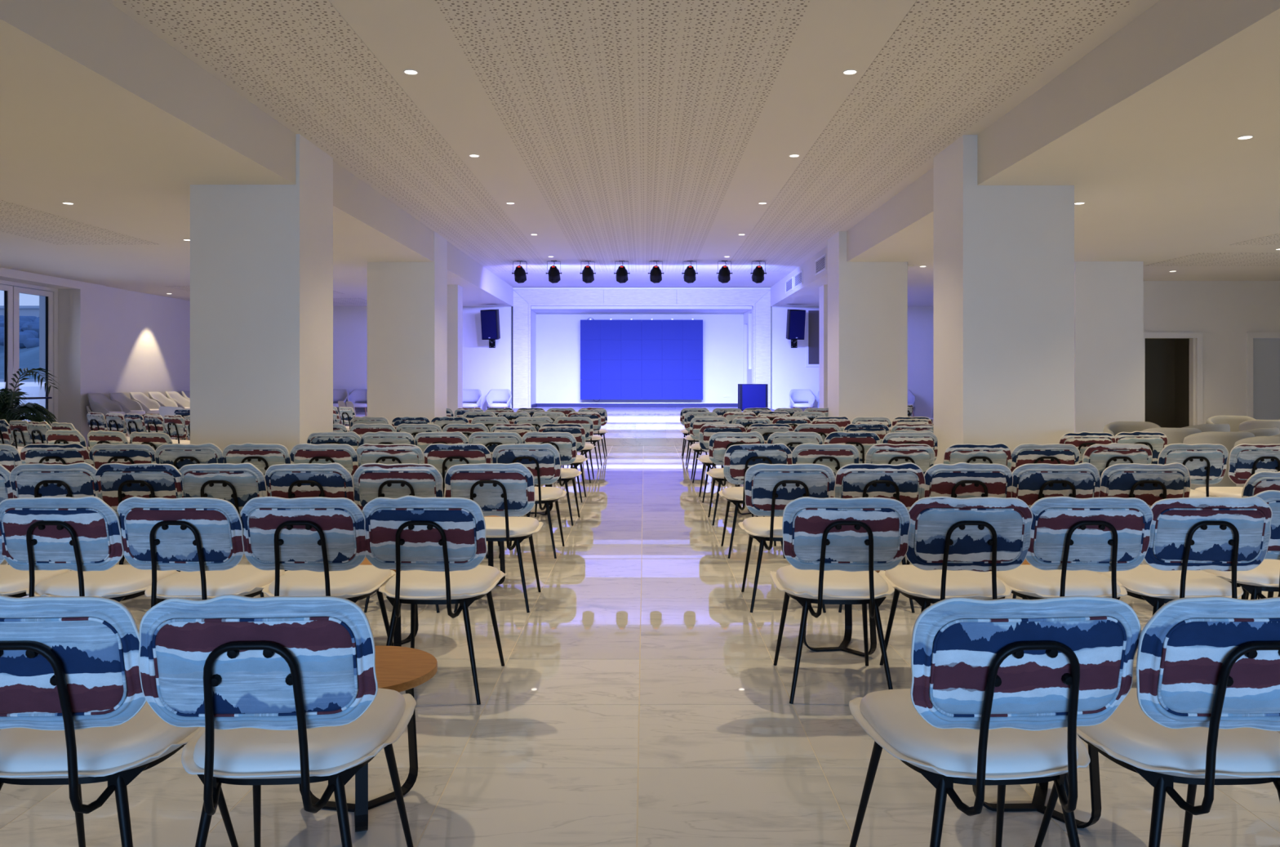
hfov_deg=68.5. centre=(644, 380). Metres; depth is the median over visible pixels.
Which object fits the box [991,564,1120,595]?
seat cushion
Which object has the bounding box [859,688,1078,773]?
seat cushion
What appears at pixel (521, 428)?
chair
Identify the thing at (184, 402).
armchair
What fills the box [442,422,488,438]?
chair
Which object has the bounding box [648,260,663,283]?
spotlight
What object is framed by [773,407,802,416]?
chair
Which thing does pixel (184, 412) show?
chair
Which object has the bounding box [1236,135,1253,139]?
recessed light
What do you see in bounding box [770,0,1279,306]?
ceiling
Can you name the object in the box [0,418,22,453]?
chair
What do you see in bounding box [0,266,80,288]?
wall
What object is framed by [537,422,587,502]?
chair
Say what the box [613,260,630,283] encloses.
spotlight
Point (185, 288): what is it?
ceiling panel
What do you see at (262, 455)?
chair
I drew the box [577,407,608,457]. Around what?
chair
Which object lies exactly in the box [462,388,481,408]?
armchair
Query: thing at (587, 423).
chair
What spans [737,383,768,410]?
lectern
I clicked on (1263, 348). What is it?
door
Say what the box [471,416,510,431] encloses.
chair
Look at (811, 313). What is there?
window
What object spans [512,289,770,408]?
frame
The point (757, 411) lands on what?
chair
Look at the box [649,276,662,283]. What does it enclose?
hood
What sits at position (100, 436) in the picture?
chair
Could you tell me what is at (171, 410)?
plastic chair
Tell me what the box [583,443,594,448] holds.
seat cushion
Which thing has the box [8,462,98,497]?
chair
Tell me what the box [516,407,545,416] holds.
chair
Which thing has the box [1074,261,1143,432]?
column
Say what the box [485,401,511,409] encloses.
armchair
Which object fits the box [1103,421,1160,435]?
tub chair
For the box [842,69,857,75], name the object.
recessed light
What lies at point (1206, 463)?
chair
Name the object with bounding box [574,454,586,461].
seat cushion
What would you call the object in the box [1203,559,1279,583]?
seat cushion
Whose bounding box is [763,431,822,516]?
chair
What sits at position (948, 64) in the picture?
ceiling panel
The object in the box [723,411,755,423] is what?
chair
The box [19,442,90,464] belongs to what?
chair
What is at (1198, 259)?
ceiling panel
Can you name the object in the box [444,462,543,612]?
chair
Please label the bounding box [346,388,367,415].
armchair
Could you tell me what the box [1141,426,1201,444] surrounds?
tub chair
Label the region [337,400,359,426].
plastic chair
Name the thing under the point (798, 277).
ceiling vent
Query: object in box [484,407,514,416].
chair
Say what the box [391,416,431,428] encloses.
chair
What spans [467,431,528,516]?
chair
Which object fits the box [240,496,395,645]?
chair
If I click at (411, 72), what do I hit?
recessed light
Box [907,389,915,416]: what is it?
armchair
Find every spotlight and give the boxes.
[511,260,528,283]
[546,260,561,283]
[579,260,595,283]
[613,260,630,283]
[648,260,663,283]
[681,260,697,283]
[716,260,732,283]
[750,260,766,283]
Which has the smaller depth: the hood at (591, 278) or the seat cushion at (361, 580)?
the seat cushion at (361, 580)
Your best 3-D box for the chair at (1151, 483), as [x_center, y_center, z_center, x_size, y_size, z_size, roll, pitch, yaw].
[2.704,0.857,5.329,0.490,0.832,0.641,0,0,1]
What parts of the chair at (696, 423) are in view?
leg, leg, backrest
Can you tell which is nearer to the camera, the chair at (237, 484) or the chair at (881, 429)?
the chair at (237, 484)
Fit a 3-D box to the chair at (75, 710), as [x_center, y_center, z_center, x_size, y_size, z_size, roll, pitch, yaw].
[-1.303,0.856,2.229,0.488,0.834,0.638,0,0,-2]
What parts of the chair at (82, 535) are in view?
frame, backrest, seat frame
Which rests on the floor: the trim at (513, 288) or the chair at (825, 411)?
the chair at (825, 411)
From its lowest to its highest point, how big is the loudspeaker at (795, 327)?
0.908 m
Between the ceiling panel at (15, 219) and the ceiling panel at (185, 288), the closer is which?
the ceiling panel at (15, 219)
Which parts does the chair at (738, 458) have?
leg, leg, seat frame, frame, backrest, leg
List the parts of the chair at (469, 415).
backrest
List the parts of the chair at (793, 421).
backrest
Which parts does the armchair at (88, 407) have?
backrest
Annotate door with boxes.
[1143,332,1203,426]
[1246,332,1279,419]
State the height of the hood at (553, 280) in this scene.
0.224 m
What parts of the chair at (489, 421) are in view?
backrest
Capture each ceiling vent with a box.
[785,276,793,293]
[794,269,803,288]
[814,253,826,275]
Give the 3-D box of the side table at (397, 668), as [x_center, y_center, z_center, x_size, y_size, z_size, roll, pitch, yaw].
[-0.840,1.057,2.775,0.446,0.422,0.446,0,0,0]
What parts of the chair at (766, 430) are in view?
backrest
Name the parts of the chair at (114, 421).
frame, backrest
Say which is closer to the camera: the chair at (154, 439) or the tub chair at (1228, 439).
the chair at (154, 439)
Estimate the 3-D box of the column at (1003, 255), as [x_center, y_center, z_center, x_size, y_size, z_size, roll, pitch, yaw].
[3.457,-0.498,9.125,1.028,3.536,0.890,0,0,0]
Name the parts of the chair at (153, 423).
frame, backrest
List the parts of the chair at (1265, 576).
seat frame, leg, frame, leg, backrest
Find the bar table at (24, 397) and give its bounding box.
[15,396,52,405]
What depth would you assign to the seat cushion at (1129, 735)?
2.10 m
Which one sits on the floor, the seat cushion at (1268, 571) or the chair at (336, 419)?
the chair at (336, 419)
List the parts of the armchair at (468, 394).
seat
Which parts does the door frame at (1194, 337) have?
frame, frame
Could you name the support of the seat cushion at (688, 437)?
on the chair at (690, 415)
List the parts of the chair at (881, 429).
backrest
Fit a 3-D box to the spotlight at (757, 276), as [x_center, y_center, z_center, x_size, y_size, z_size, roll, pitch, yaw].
[2.163,-2.058,17.859,0.302,0.423,0.344,0,0,0]
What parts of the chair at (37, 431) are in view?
frame, backrest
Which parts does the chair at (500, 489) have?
leg, backrest, frame, seat frame, leg, leg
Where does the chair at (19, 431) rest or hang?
on the floor
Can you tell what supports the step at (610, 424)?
on the floor
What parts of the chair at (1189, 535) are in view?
seat frame, leg, frame, backrest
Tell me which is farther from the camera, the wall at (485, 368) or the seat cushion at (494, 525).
the wall at (485, 368)
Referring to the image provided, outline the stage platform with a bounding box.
[512,406,774,420]
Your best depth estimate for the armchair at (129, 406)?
18.18 m
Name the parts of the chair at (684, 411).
leg, leg, backrest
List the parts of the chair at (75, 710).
frame, backrest, leg, seat frame, leg, leg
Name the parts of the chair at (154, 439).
frame, backrest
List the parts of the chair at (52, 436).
frame, backrest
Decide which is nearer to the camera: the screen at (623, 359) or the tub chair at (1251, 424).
the tub chair at (1251, 424)
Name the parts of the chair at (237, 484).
frame, backrest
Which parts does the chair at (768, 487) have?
leg, leg, seat frame, frame, backrest, leg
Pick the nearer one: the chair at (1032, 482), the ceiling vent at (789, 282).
the chair at (1032, 482)
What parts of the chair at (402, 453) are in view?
frame, backrest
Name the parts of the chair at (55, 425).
backrest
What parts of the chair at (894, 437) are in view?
backrest, frame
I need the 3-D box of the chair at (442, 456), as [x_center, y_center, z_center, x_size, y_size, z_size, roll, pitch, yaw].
[-1.322,0.857,6.894,0.488,0.830,0.638,0,0,1]
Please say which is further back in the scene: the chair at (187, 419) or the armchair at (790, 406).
the armchair at (790, 406)
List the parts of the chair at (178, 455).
frame, backrest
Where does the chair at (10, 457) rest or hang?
on the floor
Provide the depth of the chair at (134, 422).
12.43 m
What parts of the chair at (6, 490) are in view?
backrest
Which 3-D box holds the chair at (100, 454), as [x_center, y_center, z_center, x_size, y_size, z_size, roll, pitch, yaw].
[-3.680,0.857,6.894,0.488,0.830,0.638,0,0,-1]
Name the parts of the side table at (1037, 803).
leg, leg, leg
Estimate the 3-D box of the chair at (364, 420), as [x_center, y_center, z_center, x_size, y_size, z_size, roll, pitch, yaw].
[-3.371,0.856,11.799,0.488,0.834,0.638,0,0,1]
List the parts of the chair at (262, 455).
frame, backrest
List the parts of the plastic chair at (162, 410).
backrest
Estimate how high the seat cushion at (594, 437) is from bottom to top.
0.050 m
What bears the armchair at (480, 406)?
on the floor
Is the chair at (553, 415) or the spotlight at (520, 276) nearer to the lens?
the chair at (553, 415)
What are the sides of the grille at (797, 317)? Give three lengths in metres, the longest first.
0.660 x 0.376 x 0.010 m
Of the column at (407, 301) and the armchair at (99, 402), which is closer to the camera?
the column at (407, 301)
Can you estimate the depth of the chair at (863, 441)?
8.11 m
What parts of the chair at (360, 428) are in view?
backrest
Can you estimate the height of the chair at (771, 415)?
0.834 m
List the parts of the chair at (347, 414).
frame, backrest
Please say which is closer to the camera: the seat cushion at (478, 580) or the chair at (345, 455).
the seat cushion at (478, 580)
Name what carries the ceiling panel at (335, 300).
attached to the ceiling at (100, 114)
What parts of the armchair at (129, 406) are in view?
seat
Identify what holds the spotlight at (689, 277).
hanging from the ceiling at (832, 37)
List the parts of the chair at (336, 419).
backrest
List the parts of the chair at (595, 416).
backrest, seat frame, leg, leg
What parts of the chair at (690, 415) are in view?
leg, leg, backrest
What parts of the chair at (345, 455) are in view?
frame, backrest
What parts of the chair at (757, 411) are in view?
backrest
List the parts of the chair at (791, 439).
frame, backrest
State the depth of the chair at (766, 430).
9.64 m
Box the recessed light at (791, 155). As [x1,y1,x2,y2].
[788,154,799,157]
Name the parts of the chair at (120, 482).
leg, frame, backrest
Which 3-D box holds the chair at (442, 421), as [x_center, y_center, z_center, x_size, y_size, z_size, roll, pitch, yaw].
[-2.382,0.856,11.799,0.488,0.834,0.638,0,0,1]
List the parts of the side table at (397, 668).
leg, leg, leg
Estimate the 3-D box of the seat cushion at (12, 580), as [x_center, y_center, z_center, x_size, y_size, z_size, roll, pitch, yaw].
[-2.720,0.827,3.912,0.438,0.050,0.480,0,0,-1]
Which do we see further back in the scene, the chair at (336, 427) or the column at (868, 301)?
the column at (868, 301)
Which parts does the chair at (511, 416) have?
backrest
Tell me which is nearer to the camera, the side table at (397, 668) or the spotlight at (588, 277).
the side table at (397, 668)
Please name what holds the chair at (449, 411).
on the floor
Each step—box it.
[585,436,699,444]
[595,428,689,436]
[600,420,684,428]
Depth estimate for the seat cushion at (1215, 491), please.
6.86 m
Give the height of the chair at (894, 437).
0.832 m
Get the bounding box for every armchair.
[86,405,92,449]
[87,392,128,435]
[109,392,145,415]
[128,391,160,415]
[147,391,178,407]
[165,391,190,408]
[181,391,190,399]
[333,388,348,422]
[333,401,346,426]
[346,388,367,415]
[348,401,367,426]
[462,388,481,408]
[462,401,481,408]
[485,388,511,408]
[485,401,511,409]
[789,388,815,408]
[789,401,815,411]
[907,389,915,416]
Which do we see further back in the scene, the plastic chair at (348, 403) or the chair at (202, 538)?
the plastic chair at (348, 403)
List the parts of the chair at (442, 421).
backrest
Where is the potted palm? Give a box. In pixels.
[0,367,60,446]
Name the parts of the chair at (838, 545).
leg, leg, seat frame, frame, backrest, leg, leg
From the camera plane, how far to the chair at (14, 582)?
3.83 m
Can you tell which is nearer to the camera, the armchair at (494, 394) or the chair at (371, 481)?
the chair at (371, 481)
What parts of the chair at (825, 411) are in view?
backrest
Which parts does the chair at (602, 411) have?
backrest, leg, leg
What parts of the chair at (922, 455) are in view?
backrest, frame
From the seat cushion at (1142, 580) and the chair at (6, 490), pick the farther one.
the chair at (6, 490)
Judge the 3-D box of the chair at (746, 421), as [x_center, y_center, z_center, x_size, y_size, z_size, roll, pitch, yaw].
[1.314,0.856,11.799,0.488,0.834,0.638,0,0,1]
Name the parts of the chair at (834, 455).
frame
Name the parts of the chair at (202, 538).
frame, backrest, seat frame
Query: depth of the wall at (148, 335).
19.42 m
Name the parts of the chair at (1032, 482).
backrest, frame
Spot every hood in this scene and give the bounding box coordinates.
[514,275,526,283]
[548,277,560,283]
[582,275,594,283]
[616,277,627,283]
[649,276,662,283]
[683,275,695,283]
[717,275,730,283]
[751,274,764,283]
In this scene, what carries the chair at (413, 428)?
on the floor
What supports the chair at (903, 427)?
on the floor
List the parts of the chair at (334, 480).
frame, backrest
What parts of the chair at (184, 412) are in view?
backrest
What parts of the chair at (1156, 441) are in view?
backrest, frame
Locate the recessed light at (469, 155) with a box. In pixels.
[468,154,479,157]
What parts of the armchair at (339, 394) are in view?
backrest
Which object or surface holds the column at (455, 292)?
on the floor
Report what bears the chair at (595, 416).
on the floor
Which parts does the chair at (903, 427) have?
backrest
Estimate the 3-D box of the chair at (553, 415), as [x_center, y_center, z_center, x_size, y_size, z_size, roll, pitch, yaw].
[-1.352,0.856,13.639,0.488,0.834,0.638,0,0,2]
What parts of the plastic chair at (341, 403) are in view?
backrest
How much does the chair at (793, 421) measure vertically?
0.832 m
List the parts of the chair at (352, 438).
frame, backrest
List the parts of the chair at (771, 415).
backrest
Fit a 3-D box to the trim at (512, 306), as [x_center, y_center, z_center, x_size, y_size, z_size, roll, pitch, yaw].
[-3.220,-0.761,22.975,0.030,2.890,0.050,0,0,0]
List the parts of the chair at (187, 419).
backrest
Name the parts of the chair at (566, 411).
backrest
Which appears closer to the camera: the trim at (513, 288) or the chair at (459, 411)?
the chair at (459, 411)
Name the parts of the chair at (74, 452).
frame, backrest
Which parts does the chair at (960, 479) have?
backrest, frame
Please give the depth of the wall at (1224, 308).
17.02 m
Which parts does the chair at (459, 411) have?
backrest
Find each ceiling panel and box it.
[0,200,157,244]
[117,0,550,271]
[167,286,346,293]
[333,297,367,304]
[434,0,809,271]
[726,0,1134,271]
[1143,253,1279,266]
[1231,233,1279,244]
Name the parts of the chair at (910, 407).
backrest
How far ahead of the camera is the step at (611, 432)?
18.60 m
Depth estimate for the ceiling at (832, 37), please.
7.78 m
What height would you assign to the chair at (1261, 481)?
0.834 m
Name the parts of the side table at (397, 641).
leg, leg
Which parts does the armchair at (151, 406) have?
seat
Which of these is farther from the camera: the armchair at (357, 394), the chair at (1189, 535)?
the armchair at (357, 394)
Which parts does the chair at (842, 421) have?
backrest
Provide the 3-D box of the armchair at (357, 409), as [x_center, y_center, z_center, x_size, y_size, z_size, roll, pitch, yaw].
[-6.793,0.871,22.483,0.621,0.803,0.587,0,0,0]
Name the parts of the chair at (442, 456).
frame, backrest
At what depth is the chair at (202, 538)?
3.60 m
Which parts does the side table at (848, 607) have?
leg, leg, leg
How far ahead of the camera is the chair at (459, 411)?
15.13 m
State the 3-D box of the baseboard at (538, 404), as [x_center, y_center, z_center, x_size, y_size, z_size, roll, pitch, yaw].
[-0.125,0.641,24.285,5.350,0.085,0.029,0,0,0]
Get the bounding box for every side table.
[298,645,437,831]
[359,557,418,646]
[484,515,517,585]
[530,484,552,515]
[737,484,751,514]
[803,569,885,656]
[972,744,1101,827]
[1021,559,1030,599]
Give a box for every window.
[0,280,57,426]
[805,307,818,366]
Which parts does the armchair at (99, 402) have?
backrest, seat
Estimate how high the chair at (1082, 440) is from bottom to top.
0.834 m
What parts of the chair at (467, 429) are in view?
backrest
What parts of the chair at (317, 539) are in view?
frame, backrest, seat frame, leg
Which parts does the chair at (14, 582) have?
seat frame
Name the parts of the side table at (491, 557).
leg, leg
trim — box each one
[511,306,512,408]
[512,287,770,289]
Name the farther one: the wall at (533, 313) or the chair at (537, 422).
the wall at (533, 313)
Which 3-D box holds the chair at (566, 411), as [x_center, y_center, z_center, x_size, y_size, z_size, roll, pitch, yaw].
[-1.340,0.857,15.429,0.490,0.832,0.641,0,0,1]
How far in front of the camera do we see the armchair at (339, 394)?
22.67 m
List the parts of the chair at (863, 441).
backrest, frame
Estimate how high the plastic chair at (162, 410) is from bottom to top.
0.812 m
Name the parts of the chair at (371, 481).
leg, frame, backrest, leg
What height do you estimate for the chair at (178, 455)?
0.832 m
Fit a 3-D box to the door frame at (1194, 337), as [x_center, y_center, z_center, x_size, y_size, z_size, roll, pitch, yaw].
[9.524,0.201,17.080,1.157,2.138,0.180,0,0,0]
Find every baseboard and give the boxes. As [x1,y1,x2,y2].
[531,403,537,408]
[537,403,737,406]
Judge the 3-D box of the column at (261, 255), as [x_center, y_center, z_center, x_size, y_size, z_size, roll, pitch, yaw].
[-3.682,-0.498,9.115,1.009,3.536,0.930,0,0,0]
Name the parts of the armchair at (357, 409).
backrest, seat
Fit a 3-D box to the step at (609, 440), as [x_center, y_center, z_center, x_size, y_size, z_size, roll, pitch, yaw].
[-0.067,1.197,18.745,6.246,0.146,0.910,0,0,0]
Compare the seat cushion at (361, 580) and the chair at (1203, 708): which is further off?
the seat cushion at (361, 580)
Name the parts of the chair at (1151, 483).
backrest, frame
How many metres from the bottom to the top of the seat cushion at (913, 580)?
0.050 m
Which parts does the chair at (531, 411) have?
backrest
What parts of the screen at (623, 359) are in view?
screen panel, screen panel, screen panel, screen panel, screen panel, screen panel, screen panel, screen panel, screen panel, screen panel, screen panel, screen panel, frame, screen panel, screen panel, screen panel, screen panel, screen panel, screen panel, screen panel, screen panel, screen panel, screen panel, screen panel, screen panel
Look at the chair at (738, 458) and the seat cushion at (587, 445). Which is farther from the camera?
the seat cushion at (587, 445)
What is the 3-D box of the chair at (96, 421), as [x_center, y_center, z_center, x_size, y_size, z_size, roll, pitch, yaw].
[-7.428,0.856,13.201,0.488,0.834,0.638,0,0,33]
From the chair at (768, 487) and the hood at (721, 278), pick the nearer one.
the chair at (768, 487)
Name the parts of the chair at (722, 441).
leg, leg, seat frame, frame, backrest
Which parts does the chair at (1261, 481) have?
leg, backrest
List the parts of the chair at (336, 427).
backrest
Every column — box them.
[190,133,333,453]
[367,231,447,424]
[447,284,462,416]
[818,284,827,408]
[827,231,907,429]
[933,134,1074,464]
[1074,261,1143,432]
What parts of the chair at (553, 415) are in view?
backrest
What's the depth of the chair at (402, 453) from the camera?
6.60 m
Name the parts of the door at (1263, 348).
frame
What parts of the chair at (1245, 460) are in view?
backrest, frame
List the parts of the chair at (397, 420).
backrest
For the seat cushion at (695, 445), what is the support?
on the chair at (696, 423)
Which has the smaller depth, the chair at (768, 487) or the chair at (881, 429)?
the chair at (768, 487)
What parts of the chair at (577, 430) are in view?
backrest, seat frame, leg, leg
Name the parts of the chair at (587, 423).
backrest, leg, leg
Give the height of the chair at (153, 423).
0.830 m
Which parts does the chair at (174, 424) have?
frame, backrest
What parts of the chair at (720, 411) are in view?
backrest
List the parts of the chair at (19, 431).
frame, backrest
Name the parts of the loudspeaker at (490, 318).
wall plate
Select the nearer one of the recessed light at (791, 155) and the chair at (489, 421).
the recessed light at (791, 155)
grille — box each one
[480,310,497,338]
[789,310,805,338]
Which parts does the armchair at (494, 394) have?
seat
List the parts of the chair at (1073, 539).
seat frame, backrest, frame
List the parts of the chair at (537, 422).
backrest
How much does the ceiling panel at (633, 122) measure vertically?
0.014 m
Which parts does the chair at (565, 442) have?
leg, backrest, frame, seat frame, leg, leg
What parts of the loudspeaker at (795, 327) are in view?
wall plate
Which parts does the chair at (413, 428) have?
backrest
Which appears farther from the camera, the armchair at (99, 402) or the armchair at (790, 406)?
the armchair at (790, 406)
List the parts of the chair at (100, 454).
frame, backrest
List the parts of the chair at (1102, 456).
backrest, frame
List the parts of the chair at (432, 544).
leg, leg, backrest, frame, seat frame, leg, leg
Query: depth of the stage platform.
20.32 m
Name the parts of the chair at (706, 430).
leg, leg, seat frame, backrest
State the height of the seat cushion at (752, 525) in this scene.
0.050 m
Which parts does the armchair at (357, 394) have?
backrest, seat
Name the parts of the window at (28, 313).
glass pane, door rail, frame, glass pane, door rail, frame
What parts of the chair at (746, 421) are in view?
backrest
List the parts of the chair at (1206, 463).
backrest, frame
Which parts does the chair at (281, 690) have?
leg, leg, backrest, frame, seat frame, leg, leg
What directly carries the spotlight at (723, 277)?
hanging from the ceiling at (832, 37)
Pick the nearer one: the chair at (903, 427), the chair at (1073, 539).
the chair at (1073, 539)
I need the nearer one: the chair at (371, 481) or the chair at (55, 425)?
the chair at (371, 481)
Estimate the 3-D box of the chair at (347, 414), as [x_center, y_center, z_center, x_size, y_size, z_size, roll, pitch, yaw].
[-4.820,0.859,15.971,0.489,0.828,0.638,0,0,42]
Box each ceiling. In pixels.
[0,0,512,306]
[106,0,1159,293]
[530,302,756,312]
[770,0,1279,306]
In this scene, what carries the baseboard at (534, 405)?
attached to the wall at (533, 313)
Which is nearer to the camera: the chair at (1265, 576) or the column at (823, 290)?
the chair at (1265, 576)
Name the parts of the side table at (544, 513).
leg, leg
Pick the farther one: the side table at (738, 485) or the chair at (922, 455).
the side table at (738, 485)
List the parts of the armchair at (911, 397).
backrest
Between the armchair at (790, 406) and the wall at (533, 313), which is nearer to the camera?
the armchair at (790, 406)
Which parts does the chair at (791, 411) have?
backrest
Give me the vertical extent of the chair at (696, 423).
0.832 m
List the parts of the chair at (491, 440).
frame, backrest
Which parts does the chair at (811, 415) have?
backrest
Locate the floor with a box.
[0,436,1279,846]
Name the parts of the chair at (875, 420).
backrest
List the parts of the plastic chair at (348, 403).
backrest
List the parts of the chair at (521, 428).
backrest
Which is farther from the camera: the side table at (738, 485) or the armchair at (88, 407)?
the armchair at (88, 407)
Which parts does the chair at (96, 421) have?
frame, backrest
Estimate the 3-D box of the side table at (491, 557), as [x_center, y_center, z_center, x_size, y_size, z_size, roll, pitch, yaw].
[-1.020,1.057,5.900,0.446,0.422,0.446,0,0,-34]
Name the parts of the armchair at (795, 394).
seat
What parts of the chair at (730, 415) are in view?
backrest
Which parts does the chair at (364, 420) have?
backrest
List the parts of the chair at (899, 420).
backrest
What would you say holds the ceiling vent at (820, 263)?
in the ceiling at (1144, 127)
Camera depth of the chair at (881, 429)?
9.64 m
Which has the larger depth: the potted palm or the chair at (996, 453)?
the potted palm
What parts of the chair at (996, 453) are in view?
backrest, frame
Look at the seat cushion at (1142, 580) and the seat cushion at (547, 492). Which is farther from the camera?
the seat cushion at (547, 492)
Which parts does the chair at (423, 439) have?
frame, backrest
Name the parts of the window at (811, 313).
frame, frame, frame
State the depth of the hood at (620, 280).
17.86 m
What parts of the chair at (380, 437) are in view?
frame, backrest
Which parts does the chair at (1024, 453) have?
backrest, frame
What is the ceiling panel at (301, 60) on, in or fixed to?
attached to the ceiling at (832, 37)
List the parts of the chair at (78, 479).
frame, backrest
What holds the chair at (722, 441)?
on the floor
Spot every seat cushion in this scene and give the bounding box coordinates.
[0,564,68,592]
[0,698,199,772]
[34,564,177,595]
[151,564,284,595]
[171,440,190,443]
[177,441,190,444]
[193,687,405,772]
[268,564,391,595]
[384,564,500,595]
[484,516,539,534]
[527,486,563,498]
[560,467,578,476]
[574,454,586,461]
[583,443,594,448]
[591,434,601,439]
[596,428,607,431]
[685,435,693,439]
[690,443,700,448]
[699,454,711,461]
[708,467,724,476]
[721,486,743,498]
[742,516,782,534]
[776,564,888,595]
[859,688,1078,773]
[884,564,1005,595]
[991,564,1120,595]
[1076,687,1279,772]
[1096,564,1231,595]
[1189,488,1206,497]
[1194,486,1243,497]
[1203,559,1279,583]
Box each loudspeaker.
[480,309,500,347]
[786,309,805,347]
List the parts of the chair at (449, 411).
backrest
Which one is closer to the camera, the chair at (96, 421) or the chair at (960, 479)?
the chair at (960, 479)
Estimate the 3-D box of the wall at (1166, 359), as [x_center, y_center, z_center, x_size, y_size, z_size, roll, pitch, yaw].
[9.450,-0.265,18.020,2.500,3.070,1.700,0,0,0]
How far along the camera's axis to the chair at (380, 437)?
8.11 m
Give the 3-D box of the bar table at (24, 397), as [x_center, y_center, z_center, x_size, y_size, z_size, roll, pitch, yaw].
[-9.520,0.764,14.250,0.680,1.012,0.600,0,0,0]
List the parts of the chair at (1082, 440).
frame, backrest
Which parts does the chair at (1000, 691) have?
leg, leg, seat frame, leg, frame, backrest, leg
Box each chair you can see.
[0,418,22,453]
[0,443,22,471]
[0,463,13,564]
[0,495,178,601]
[0,528,69,597]
[0,594,238,846]
[8,420,31,449]
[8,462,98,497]
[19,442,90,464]
[26,421,51,444]
[45,429,87,448]
[51,422,75,430]
[86,412,129,438]
[87,429,128,451]
[88,443,156,471]
[94,462,182,571]
[105,412,129,443]
[116,496,289,607]
[124,413,177,443]
[129,431,173,449]
[138,593,416,846]
[143,413,190,443]
[154,442,223,471]
[159,406,177,439]
[163,414,190,444]
[166,406,182,415]
[173,408,190,439]
[178,462,267,596]
[183,415,190,438]
[222,442,291,475]
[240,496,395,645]
[264,462,354,570]
[289,443,358,554]
[306,431,361,450]
[333,406,349,428]
[333,423,347,431]
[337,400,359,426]
[338,406,355,431]
[346,400,355,426]
[349,422,396,436]
[350,415,389,427]
[352,462,443,612]
[355,443,424,466]
[360,431,415,444]
[361,495,506,704]
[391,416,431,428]
[395,423,442,437]
[413,431,468,452]
[422,443,498,558]
[431,415,469,430]
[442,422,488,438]
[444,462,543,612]
[446,408,453,416]
[453,407,484,416]
[462,411,496,423]
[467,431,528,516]
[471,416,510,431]
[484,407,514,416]
[489,422,536,436]
[492,443,566,558]
[497,411,530,423]
[514,416,553,431]
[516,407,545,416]
[521,431,582,525]
[532,410,565,422]
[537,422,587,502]
[546,407,577,454]
[553,416,595,483]
[567,411,603,468]
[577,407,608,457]
[680,407,709,457]
[683,411,718,468]
[688,416,728,482]
[697,422,746,502]
[706,431,764,524]
[712,407,742,416]
[718,442,792,558]
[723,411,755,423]
[731,415,770,430]
[737,462,835,612]
[742,407,771,416]
[746,422,793,443]
[757,410,790,423]
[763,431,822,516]
[769,496,910,703]
[771,416,810,430]
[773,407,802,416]
[791,410,825,423]
[791,443,860,475]
[793,422,840,444]
[804,407,828,416]
[811,416,850,431]
[823,431,880,463]
[834,462,925,613]
[843,422,889,443]
[848,595,1141,846]
[851,416,891,431]
[865,443,935,473]
[879,496,1033,665]
[881,431,937,462]
[889,422,933,437]
[891,416,932,427]
[906,462,1013,564]
[907,404,913,417]
[942,442,1012,469]
[987,496,1153,617]
[1010,443,1079,472]
[1011,462,1100,598]
[1034,595,1279,846]
[1058,431,1115,463]
[1082,442,1152,477]
[1096,495,1272,614]
[1099,462,1191,506]
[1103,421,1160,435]
[1114,431,1168,463]
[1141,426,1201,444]
[1157,443,1228,497]
[1182,422,1230,431]
[1182,431,1254,489]
[1194,443,1279,497]
[1200,489,1279,599]
[1206,415,1256,431]
[1233,435,1279,486]
[1237,426,1279,436]
[1239,419,1279,431]
[1240,471,1279,599]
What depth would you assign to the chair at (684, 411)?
15.16 m
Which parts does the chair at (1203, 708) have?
leg, leg, seat frame, leg, backrest, frame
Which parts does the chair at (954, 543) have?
leg, leg, seat frame, frame, backrest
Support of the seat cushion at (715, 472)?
on the chair at (722, 441)
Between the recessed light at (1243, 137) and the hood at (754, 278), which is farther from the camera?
the hood at (754, 278)
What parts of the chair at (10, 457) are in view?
backrest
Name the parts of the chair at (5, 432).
frame, backrest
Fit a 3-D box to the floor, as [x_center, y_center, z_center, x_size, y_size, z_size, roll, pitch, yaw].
[1.065,1.370,9.300,23.870,0.200,30.600,0,0,0]
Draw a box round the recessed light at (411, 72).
[403,69,418,75]
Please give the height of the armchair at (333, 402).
0.803 m
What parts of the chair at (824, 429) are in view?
backrest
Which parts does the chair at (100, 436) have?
frame, backrest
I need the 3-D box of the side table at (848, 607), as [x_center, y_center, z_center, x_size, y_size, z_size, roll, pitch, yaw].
[0.930,1.057,4.430,0.446,0.422,0.446,0,0,-20]
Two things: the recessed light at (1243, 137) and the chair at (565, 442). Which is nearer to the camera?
the recessed light at (1243, 137)
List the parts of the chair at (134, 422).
frame, backrest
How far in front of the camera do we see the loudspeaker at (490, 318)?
22.17 m
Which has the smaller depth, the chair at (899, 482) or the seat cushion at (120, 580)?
the seat cushion at (120, 580)
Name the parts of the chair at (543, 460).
backrest, frame, seat frame, leg, leg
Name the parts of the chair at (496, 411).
backrest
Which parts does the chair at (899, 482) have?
leg, backrest, frame, leg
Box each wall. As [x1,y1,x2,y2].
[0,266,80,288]
[57,281,105,446]
[105,286,190,438]
[333,306,511,426]
[531,310,536,404]
[536,312,743,403]
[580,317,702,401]
[743,306,752,383]
[770,306,933,422]
[1143,280,1279,424]
[1145,337,1189,427]

